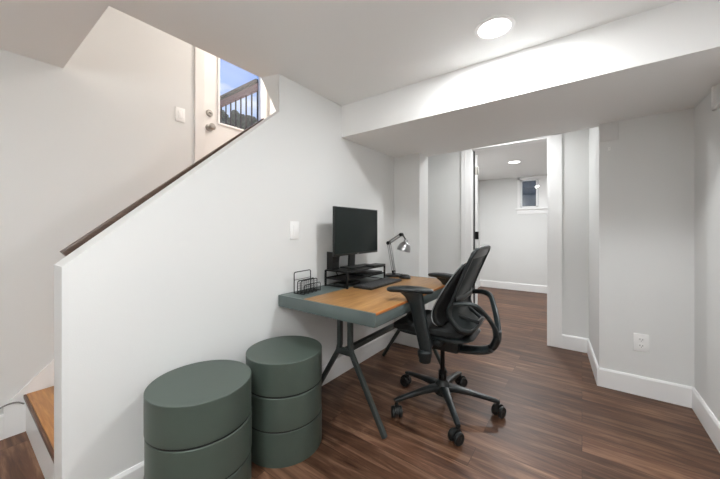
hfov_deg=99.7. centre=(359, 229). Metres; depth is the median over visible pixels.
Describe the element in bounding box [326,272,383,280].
shelf
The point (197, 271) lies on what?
wall
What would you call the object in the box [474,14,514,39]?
recessed light
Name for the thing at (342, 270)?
shelf
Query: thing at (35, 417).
staircase
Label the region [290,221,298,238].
light switch
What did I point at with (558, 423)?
floor
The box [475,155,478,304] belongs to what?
door
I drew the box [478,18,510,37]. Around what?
diffuser
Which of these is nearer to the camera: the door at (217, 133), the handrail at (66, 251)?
the handrail at (66, 251)
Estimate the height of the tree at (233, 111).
5.045 m
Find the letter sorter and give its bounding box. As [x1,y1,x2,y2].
[294,269,320,294]
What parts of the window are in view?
sash, sill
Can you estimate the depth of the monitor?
2.29 m
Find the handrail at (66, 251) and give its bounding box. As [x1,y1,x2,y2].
[60,118,263,256]
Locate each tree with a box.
[220,108,228,117]
[220,110,256,129]
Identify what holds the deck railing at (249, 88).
on the deck edge
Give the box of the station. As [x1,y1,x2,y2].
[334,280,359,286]
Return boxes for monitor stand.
[325,263,384,288]
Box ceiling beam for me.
[342,0,719,156]
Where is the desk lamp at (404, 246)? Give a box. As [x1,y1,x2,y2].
[385,233,409,276]
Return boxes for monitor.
[333,206,376,268]
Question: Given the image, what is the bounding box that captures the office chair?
[387,245,505,445]
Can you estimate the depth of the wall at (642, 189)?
2.09 m
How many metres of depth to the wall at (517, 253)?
5.82 m
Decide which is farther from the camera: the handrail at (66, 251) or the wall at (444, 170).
the wall at (444, 170)
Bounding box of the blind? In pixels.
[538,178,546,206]
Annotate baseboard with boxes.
[0,414,3,439]
[110,329,418,478]
[478,280,546,292]
[562,334,719,452]
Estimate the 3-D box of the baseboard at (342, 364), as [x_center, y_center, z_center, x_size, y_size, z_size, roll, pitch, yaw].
[0.037,1.083,2.324,0.425,0.134,3.284,0,0,36]
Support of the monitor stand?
on the desk
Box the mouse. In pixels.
[399,274,410,278]
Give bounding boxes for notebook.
[348,270,381,275]
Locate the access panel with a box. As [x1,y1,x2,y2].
[600,122,618,141]
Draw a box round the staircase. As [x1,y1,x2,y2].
[4,359,53,478]
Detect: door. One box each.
[205,51,267,155]
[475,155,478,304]
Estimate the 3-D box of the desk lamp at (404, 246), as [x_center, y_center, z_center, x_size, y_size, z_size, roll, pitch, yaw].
[0.332,0.221,2.663,0.232,0.383,0.150,0,0,36]
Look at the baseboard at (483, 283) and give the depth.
5.78 m
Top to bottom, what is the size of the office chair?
1.052 m
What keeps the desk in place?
on the floor
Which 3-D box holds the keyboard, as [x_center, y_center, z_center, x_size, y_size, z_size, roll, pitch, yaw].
[0.142,0.402,2.281,0.155,0.018,0.450,0,0,35]
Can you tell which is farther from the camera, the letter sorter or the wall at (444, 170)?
the wall at (444, 170)
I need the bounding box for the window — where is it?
[516,175,546,213]
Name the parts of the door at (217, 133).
knob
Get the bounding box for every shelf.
[325,263,384,272]
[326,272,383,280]
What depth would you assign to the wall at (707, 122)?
1.75 m
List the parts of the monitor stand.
leg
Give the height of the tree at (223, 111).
6.712 m
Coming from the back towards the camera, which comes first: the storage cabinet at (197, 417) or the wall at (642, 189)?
the wall at (642, 189)
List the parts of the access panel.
lid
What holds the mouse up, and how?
on the desk
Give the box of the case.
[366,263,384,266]
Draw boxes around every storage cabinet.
[143,360,251,478]
[246,336,321,467]
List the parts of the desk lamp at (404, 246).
arm, arm, lamp shade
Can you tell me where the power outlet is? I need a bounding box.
[634,333,648,352]
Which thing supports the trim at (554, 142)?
attached to the wall at (444, 170)
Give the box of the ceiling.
[0,0,679,180]
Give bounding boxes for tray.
[295,288,319,294]
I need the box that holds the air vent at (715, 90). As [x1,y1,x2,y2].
[711,83,719,110]
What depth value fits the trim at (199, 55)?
2.52 m
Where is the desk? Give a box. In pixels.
[278,273,445,438]
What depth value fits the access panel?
2.20 m
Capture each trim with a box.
[194,46,275,162]
[461,133,561,347]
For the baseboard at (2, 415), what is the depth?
1.66 m
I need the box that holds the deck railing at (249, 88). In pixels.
[220,79,257,128]
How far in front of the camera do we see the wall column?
3.02 m
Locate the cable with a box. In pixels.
[0,401,24,408]
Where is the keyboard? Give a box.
[353,277,401,289]
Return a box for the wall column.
[394,153,427,328]
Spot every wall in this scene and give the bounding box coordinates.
[0,6,193,414]
[54,74,393,478]
[428,129,588,338]
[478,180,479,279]
[480,175,546,285]
[589,108,694,386]
[695,92,719,421]
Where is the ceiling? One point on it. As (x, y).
(345, 52)
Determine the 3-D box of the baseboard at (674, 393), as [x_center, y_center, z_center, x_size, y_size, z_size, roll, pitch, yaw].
[0.933,1.083,0.385,0.645,0.134,5.490,0,0,29]
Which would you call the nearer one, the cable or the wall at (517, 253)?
the cable
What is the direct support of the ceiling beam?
attached to the ceiling
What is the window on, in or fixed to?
in the wall at (517, 253)
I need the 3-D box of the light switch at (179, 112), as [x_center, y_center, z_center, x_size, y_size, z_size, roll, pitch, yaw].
[-1.423,-0.910,2.404,0.010,0.110,0.072,0,0,36]
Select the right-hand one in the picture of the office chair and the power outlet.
the power outlet
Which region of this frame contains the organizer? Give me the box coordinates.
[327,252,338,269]
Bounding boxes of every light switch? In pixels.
[175,106,184,122]
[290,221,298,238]
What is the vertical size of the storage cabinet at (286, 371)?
0.500 m
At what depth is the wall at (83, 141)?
1.90 m
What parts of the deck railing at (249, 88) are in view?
rail, cap rail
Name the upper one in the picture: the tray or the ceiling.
the ceiling
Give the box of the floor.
[0,286,719,478]
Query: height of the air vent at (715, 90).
0.170 m

